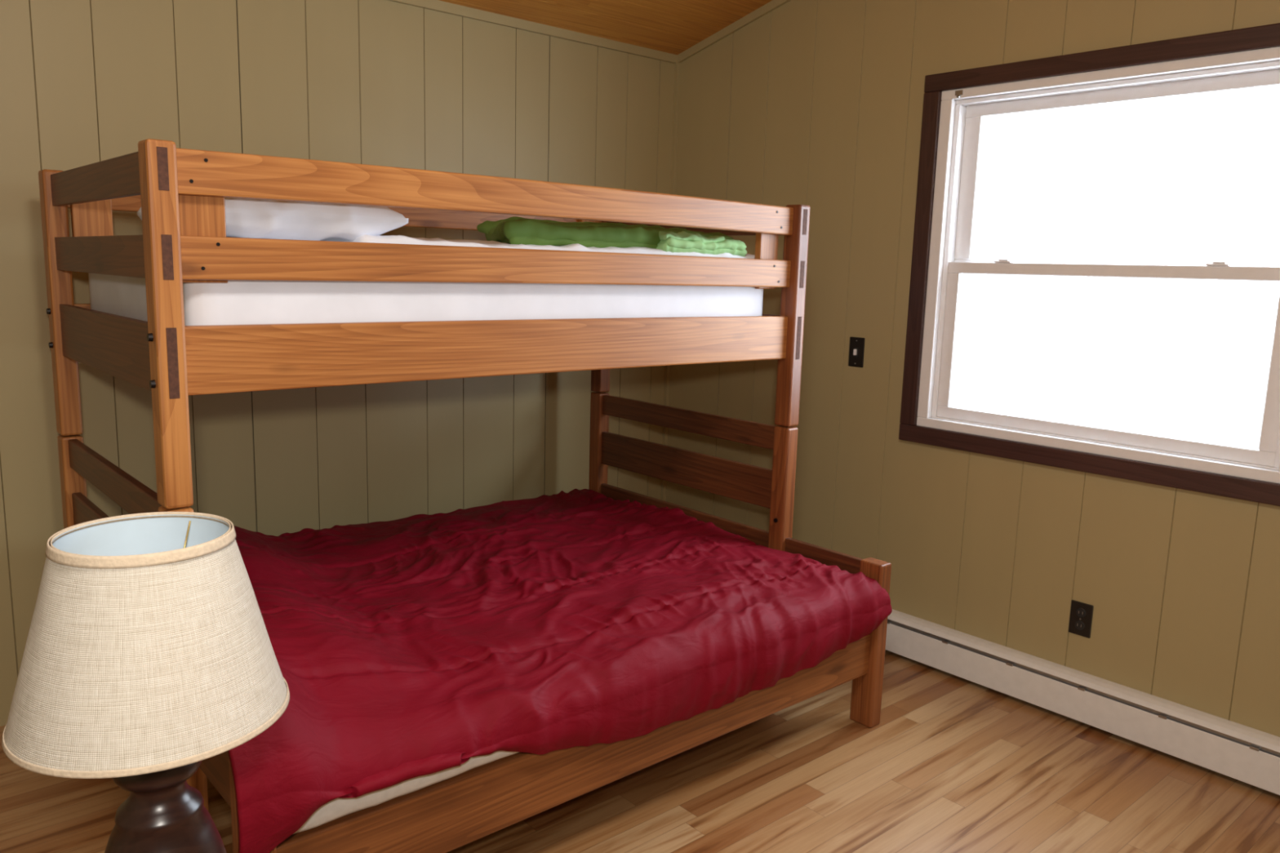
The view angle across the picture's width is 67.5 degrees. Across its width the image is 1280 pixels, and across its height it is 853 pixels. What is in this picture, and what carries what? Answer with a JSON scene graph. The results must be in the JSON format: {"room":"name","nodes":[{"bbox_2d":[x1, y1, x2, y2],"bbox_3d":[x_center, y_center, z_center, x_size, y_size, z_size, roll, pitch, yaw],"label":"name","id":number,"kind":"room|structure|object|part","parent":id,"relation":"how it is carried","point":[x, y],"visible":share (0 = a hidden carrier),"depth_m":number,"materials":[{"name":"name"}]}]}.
{"room":"bedroom","nodes":[
{"label":"bedroom","id":0,"kind":"room"},
{"bbox_2d":[0,0,674,726],"bbox_3d":[-1.504,-0.336,3.203,4.474,2.437,0.100,-7,12,-41],"label":"wall","id":1,"kind":"structure","parent":0,"point":[377,82],"depth_m":3.37,"materials":[{"name":"beige paint"}]},
{"bbox_2d":[389,0,677,63],"bbox_3d":[-1.434,-1.487,2.970,4.274,0.036,0.014,-7,12,-41],"label":"trim","id":2,"kind":"structure","parent":1,"relation":"attached to","point":[435,5],"depth_m":3.84,"materials":[{"name":"beige paint"}]},
{"bbox_2d":[660,55,679,501],"bbox_3d":[0.136,-0.497,4.551,0.018,2.407,0.018,-7,12,-41],"label":"trim","id":3,"kind":"structure","parent":1,"relation":"attached to","point":[677,65],"depth_m":4.43,"materials":[{"name":"beige paint"}]},
{"bbox_2d":[440,0,772,54],"bbox_3d":[0.078,-1.452,1.231,4.474,0.637,4.786,-7,12,-41],"label":"ceiling","id":4,"kind":"structure","parent":0,"point":[669,26],"depth_m":3.91,"materials":[{"name":"brown wood"}]},
{"bbox_2d":[0,649,1279,852],"bbox_3d":[-0.021,1.220,1.698,4.474,0.060,4.717,-7,12,-41],"label":"floor","id":5,"kind":"structure","parent":0,"point":[951,763],"depth_m":2.69,"materials":[{"name":"brown wood"}]},
{"bbox_2d":[38,138,891,852],"bbox_3d":[-0.444,0.133,2.894,2.028,1.672,1.496,-7,12,-41],"label":"bunk bed","id":6,"kind":"object","parent":5,"relation":"on","point":[180,193],"visible":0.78,"depth_m":2.39,"materials":[{"name":"brown wood"}]},
{"bbox_3d":[-1.637,-0.343,2.708,0.056,0.740,0.066,-7,12,-41],"label":"post","id":7,"kind":"part","parent":6,"relation":"part of","materials":[{"name":"brown wood"}]},
{"bbox_3d":[-1.660,0.483,2.845,0.056,0.928,0.066,-7,12,-41],"label":"post","id":8,"kind":"part","parent":6,"relation":"part of","materials":[{"name":"brown wood"}]},
{"bbox_3d":[-0.894,-0.360,3.356,1.918,0.144,0.028,-7,12,-41],"label":"rail","id":9,"kind":"part","parent":6,"relation":"part of","materials":[{"name":"brown wood"}]},
{"bbox_3d":[-1.323,0.325,2.435,0.024,0.137,1.062,-7,12,-41],"label":"rail","id":10,"kind":"part","parent":6,"relation":"part of","materials":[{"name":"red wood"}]},
{"bbox_3d":[-1.292,-0.582,2.280,0.020,0.083,1.089,-7,12,-41],"label":"rail","id":11,"kind":"part","parent":6,"relation":"part of","materials":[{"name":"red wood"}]},
{"bbox_3d":[-1.297,-0.413,2.307,0.020,0.089,1.089,-7,12,-41],"label":"rail","id":12,"kind":"part","parent":6,"relation":"part of","materials":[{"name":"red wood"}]},
{"bbox_3d":[-1.317,0.143,2.405,0.024,0.082,1.062,-7,12,-41],"label":"rail","id":13,"kind":"part","parent":6,"relation":"part of","materials":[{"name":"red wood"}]},
{"bbox_3d":[-1.303,-0.204,2.342,0.020,0.144,1.089,-7,12,-41],"label":"rail","id":14,"kind":"part","parent":6,"relation":"part of","materials":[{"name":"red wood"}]},
{"bbox_3d":[-0.965,-0.200,1.953,0.056,0.740,0.066,-7,12,-41],"label":"post","id":15,"kind":"part","parent":6,"relation":"part of","materials":[{"name":"brown wood"}]},
{"bbox_3d":[-0.989,0.627,2.089,0.056,0.928,0.066,-7,12,-41],"label":"post","id":16,"kind":"part","parent":6,"relation":"part of","materials":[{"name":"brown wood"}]},
{"bbox_3d":[-0.732,0.871,1.825,0.056,0.548,0.085,-7,12,-41],"label":"short post","id":17,"kind":"part","parent":6,"relation":"part of","materials":[{"name":"brown wood"}]},
{"bbox_3d":[-0.883,-0.738,3.293,1.918,0.090,0.028,-7,12,-41],"label":"rail","id":18,"kind":"part","parent":6,"relation":"part of","materials":[{"name":"brown wood"}]},
{"bbox_2d":[293,751,519,834],"bbox_3d":[-0.441,0.547,2.952,1.902,0.153,1.414,-7,12,-41],"label":"mattress","id":19,"kind":"object","parent":6,"relation":"on","point":[335,809],"visible":0.02,"depth_m":1.97,"materials":[{"name":"white fabric"}]},
{"bbox_2d":[227,488,892,852],"bbox_3d":[-0.451,0.480,2.906,2.011,0.394,1.526,-7,12,-41],"label":"comforter","id":20,"kind":"object","parent":19,"relation":"on","point":[405,649],"visible":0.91,"depth_m":2.53,"materials":[{"name":"fabric"}]},
{"bbox_2d":[88,234,763,325],"bbox_3d":[-0.566,-0.411,2.949,1.828,0.309,0.932,-7,12,-41],"label":"mattress","id":21,"kind":"object","parent":6,"relation":"on","point":[233,302],"visible":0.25,"depth_m":2.43,"materials":[{"name":"white fabric"}]},
{"bbox_2d":[137,196,408,241],"bbox_3d":[-0.902,-0.514,2.347,0.503,0.147,0.469,-7,12,-41],"label":"pillow","id":22,"kind":"object","parent":21,"relation":"on","point":[250,218],"visible":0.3,"depth_m":2.19,"materials":[{"name":"white fabric"}]},
{"bbox_3d":[-0.567,-0.397,2.951,1.828,0.280,0.931,-7,12,-41],"label":"mattress","id":23,"kind":"part","parent":21,"relation":"part of","materials":[{"name":"white fabric"}]},
{"bbox_2d":[476,216,746,256],"bbox_3d":[-0.169,-0.599,3.035,0.929,0.104,0.587,-7,12,-41],"label":"blanket","id":24,"kind":"object","parent":21,"relation":"on","point":[517,230],"visible":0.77,"depth_m":2.83,"materials":[{"name":"fabric"}]},
{"bbox_3d":[-0.222,-0.599,2.550,1.918,0.096,0.029,-7,12,-41],"label":"rail","id":25,"kind":"part","parent":6,"relation":"part of","materials":[{"name":"brown wood"}]},
{"bbox_3d":[-0.227,-0.428,2.578,1.918,0.091,0.029,-7,12,-41],"label":"rail","id":26,"kind":"part","parent":6,"relation":"part of","materials":[{"name":"brown wood"}]},
{"bbox_3d":[-0.233,-0.220,2.612,1.918,0.146,0.029,-7,12,-41],"label":"rail","id":27,"kind":"part","parent":6,"relation":"part of","materials":[{"name":"brown wood"}]},
{"bbox_3d":[0.010,0.799,2.466,1.918,0.162,0.028,-7,12,-41],"label":"rail","id":28,"kind":"part","parent":6,"relation":"part of","materials":[{"name":"brown wood"}]},
{"bbox_3d":[-0.181,0.314,4.126,0.056,0.928,0.066,-7,12,-41],"label":"post","id":29,"kind":"part","parent":6,"relation":"part of","materials":[{"name":"brown wood"}]},
{"bbox_3d":[-0.158,-0.513,3.990,0.056,0.740,0.066,-7,12,-41],"label":"post","id":30,"kind":"part","parent":6,"relation":"part of","materials":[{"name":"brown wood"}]},
{"bbox_3d":[0.156,0.155,3.716,0.024,0.137,1.062,-7,12,-41],"label":"rail","id":31,"kind":"part","parent":6,"relation":"part of","materials":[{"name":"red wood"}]},
{"bbox_3d":[0.161,-0.027,3.686,0.024,0.082,1.062,-7,12,-41],"label":"rail","id":32,"kind":"part","parent":6,"relation":"part of","materials":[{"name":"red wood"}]},
{"bbox_3d":[0.186,-0.751,3.561,0.020,0.083,1.089,-7,12,-41],"label":"rail","id":33,"kind":"part","parent":6,"relation":"part of","materials":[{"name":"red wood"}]},
{"bbox_3d":[0.176,-0.374,3.623,0.020,0.144,1.089,-7,12,-41],"label":"rail","id":34,"kind":"part","parent":6,"relation":"part of","materials":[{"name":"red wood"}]},
{"bbox_3d":[0.490,0.458,3.371,0.056,0.928,0.066,-7,12,-41],"label":"post","id":35,"kind":"part","parent":6,"relation":"part of","materials":[{"name":"brown wood"}]},
{"bbox_3d":[0.513,-0.369,3.234,0.056,0.740,0.066,-7,12,-41],"label":"post","id":36,"kind":"part","parent":6,"relation":"part of","materials":[{"name":"brown wood"}]},
{"bbox_3d":[0.182,-0.582,3.589,0.020,0.089,1.089,-7,12,-41],"label":"rail","id":37,"kind":"part","parent":6,"relation":"part of","materials":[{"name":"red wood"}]},
{"bbox_3d":[0.747,0.701,3.107,0.056,0.548,0.085,-7,12,-41],"label":"short post","id":38,"kind":"part","parent":6,"relation":"part of","materials":[{"name":"brown wood"}]},
{"bbox_3d":[-0.629,0.992,1.251,0.455,0.500,0.460,-7,12,-41],"label":"nightstand","id":39,"kind":"object","parent":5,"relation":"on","visible":0},
{"bbox_2d":[1,511,289,852],"bbox_3d":[-0.603,0.433,1.198,0.315,0.622,0.315,-5,11,-34],"label":"table lamp","id":40,"kind":"object","parent":39,"relation":"on","point":[148,655],"visible":1,"depth_m":1.07,"materials":[{"name":"beige fabric"}]},
{"bbox_2d":[665,0,1279,737],"bbox_3d":[1.681,-0.528,2.878,0.130,3.100,4.717,-7,12,-41],"label":"wall","id":41,"kind":"structure","parent":0,"point":[818,104],"depth_m":3.55,"materials":[{"name":"beige paint"}]},
{"bbox_2d":[677,0,791,62],"bbox_3d":[0.915,-1.780,3.486,0.014,0.583,2.257,-7,12,-41],"label":"trim","id":42,"kind":"structure","parent":41,"relation":"attached to","point":[772,5],"depth_m":4.09,"materials":[{"name":"beige paint"}]},
{"bbox_2d":[848,336,865,367],"bbox_3d":[0.846,-0.292,3.759,0.018,0.116,0.070,-7,12,-41],"label":"light switch","id":43,"kind":"object","parent":41,"relation":"attached to","point":[856,348],"visible":1,"depth_m":3.76,"materials":[{"name":"black plastic"}]},
{"bbox_2d":[1068,600,1093,638],"bbox_3d":[1.462,0.639,3.179,0.009,0.113,0.073,-7,12,-41],"label":"wall outlet","id":44,"kind":"object","parent":41,"relation":"attached to","point":[1081,613],"visible":1,"depth_m":3.18,"materials":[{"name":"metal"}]},
{"bbox_2d":[1075,620,1084,630],"bbox_3d":[1.459,0.660,3.181,0.003,0.034,0.034,-7,12,-41],"label":"receptacle","id":45,"kind":"object","parent":44,"relation":"attached to","point":[1079,624],"depth_m":3.18,"materials":[{"name":"black plastic"}]},
{"bbox_2d":[1075,608,1085,617],"bbox_3d":[1.460,0.617,3.174,0.003,0.034,0.034,-7,12,-41],"label":"receptacle","id":46,"kind":"object","parent":44,"relation":"attached to","point":[1080,612],"depth_m":3.17,"materials":[{"name":"black plastic"}]},
{"bbox_2d":[885,608,1279,795],"bbox_3d":[1.559,0.925,3.061,0.065,0.166,4.420,-7,12,-41],"label":"baseboard heater","id":47,"kind":"object","parent":41,"relation":"attached to","point":[1251,756],"visible":0.78,"depth_m":3.11,"materials":[{"name":"metal"}]},
{"bbox_3d":[1.579,0.923,3.079,0.012,0.165,4.420,-7,12,-41],"label":"plate","id":48,"kind":"part","parent":47,"relation":"part of","materials":[{"name":"metal"}]},
{"bbox_2d":[898,423,1279,506],"bbox_3d":[1.431,0.113,3.135,0.022,0.062,1.348,-7,12,-41],"label":"window trim","id":49,"kind":"structure","parent":41,"relation":"attached to","point":[1245,489],"depth_m":3.06,"materials":[{"name":"brown wood"}]},
{"bbox_2d":[899,22,1279,484],"bbox_3d":[1.491,-0.543,3.063,0.132,1.258,1.348,-7,12,-41],"label":"window","id":50,"kind":"structure","parent":41,"relation":"in","point":[1245,58],"depth_m":3.18,"materials":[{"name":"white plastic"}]},
{"bbox_3d":[1.027,-0.599,3.506,0.022,1.198,0.066,-7,12,-41],"label":"casing","id":51,"kind":"part","parent":50,"relation":"part of","materials":[{"name":"brown wood"}]},
{"bbox_3d":[1.109,-0.597,3.504,0.122,1.132,0.045,-7,12,-41],"label":"frame stile","id":52,"kind":"part","parent":50,"relation":"part of","materials":[{"name":"white wood"}]},
{"bbox_3d":[1.138,-0.589,3.490,0.098,1.110,0.018,-7,12,-41],"label":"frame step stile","id":53,"kind":"part","parent":50,"relation":"part of","materials":[{"name":"white wood"}]},
{"bbox_3d":[1.130,-0.314,3.491,0.028,0.483,0.046,-7,12,-41],"label":"lower sash stile","id":54,"kind":"part","parent":50,"relation":"part of","materials":[{"name":"white wood"}]},
{"bbox_2d":[955,89,963,95],"bbox_3d":[1.110,-1.161,3.333,0.003,0.016,0.030,-7,12,-41],"label":"tilt latch","id":55,"kind":"object","parent":50,"relation":"attached to","point":[961,91],"visible":1,"depth_m":3.33,"materials":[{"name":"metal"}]},
{"bbox_3d":[1.176,-0.847,3.420,0.028,0.493,0.062,-7,12,-41],"label":"upper sash stile","id":56,"kind":"part","parent":50,"relation":"part of","materials":[{"name":"white wood"}]},
{"bbox_2d":[994,260,1013,262],"bbox_3d":[1.255,-0.568,3.304,0.028,0.006,0.060,-7,12,-41],"label":"sash lock","id":57,"kind":"object","parent":50,"relation":"attached to","point":[995,261],"visible":1,"depth_m":3.29,"materials":[{"name":"white plastic"}]},
{"bbox_3d":[1.477,0.060,3.166,0.122,0.034,1.216,-7,12,-41],"label":"frame bottom","id":58,"kind":"part","parent":50,"relation":"part of","materials":[{"name":"white wood"}]},
{"bbox_3d":[1.466,-1.129,2.930,0.022,0.060,1.348,-7,12,-41],"label":"casing","id":59,"kind":"part","parent":50,"relation":"part of","materials":[{"name":"brown wood"}]},
{"bbox_2d":[931,416,1278,470],"bbox_3d":[1.487,0.039,3.171,0.098,0.006,1.126,-7,12,-41],"label":"window sill","id":60,"kind":"structure","parent":50,"relation":"on","point":[936,417],"depth_m":3.06,"materials":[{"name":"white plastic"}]},
{"bbox_3d":[1.466,0.018,3.148,0.028,0.042,1.090,-7,12,-41],"label":"lower sash bottom","id":61,"kind":"part","parent":50,"relation":"part of","materials":[{"name":"white wood"}]},
{"bbox_3d":[1.510,-1.089,2.976,0.122,0.032,1.216,-7,12,-41],"label":"frame","id":62,"kind":"part","parent":50,"relation":"part of","materials":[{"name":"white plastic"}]},
{"bbox_3d":[1.480,-0.499,3.062,0.028,0.040,1.090,-7,12,-41],"label":"sash","id":63,"kind":"part","parent":50,"relation":"part of","materials":[{"name":"white plastic"}]},
{"bbox_3d":[1.506,-0.509,3.083,0.028,0.045,1.090,-7,12,-41],"label":"bottom of the upper sash","id":64,"kind":"part","parent":50,"relation":"part of","materials":[{"name":"white wood"}]},
{"bbox_3d":[1.521,-1.038,2.996,0.028,0.042,1.090,-7,12,-41],"label":"sash","id":65,"kind":"part","parent":50,"relation":"part of","materials":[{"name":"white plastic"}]},
{"bbox_2d":[1205,263,1231,266],"bbox_3d":[1.696,-0.474,2.808,0.028,0.006,0.060,-7,12,-41],"label":"sash lock","id":66,"kind":"object","parent":50,"relation":"attached to","point":[1211,264],"visible":1,"depth_m":2.79,"materials":[{"name":"white plastic"}]},
{"bbox_2d":[1212,261,1226,263],"bbox_3d":[1.692,-0.478,2.797,0.012,0.006,0.034,-7,12,-41],"label":"lever","id":67,"kind":"object","parent":66,"relation":"attached to","point":[1214,262],"depth_m":2.79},
{"bbox_3d":[1.817,-0.167,2.719,0.028,0.483,0.046,-7,12,-41],"label":"lower sash stile","id":68,"kind":"part","parent":50,"relation":"part of","materials":[{"name":"white wood"}]},
{"bbox_3d":[1.867,-0.433,2.670,0.098,1.110,0.018,-7,12,-41],"label":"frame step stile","id":69,"kind":"part","parent":50,"relation":"part of","materials":[{"name":"white wood"}]}
]}

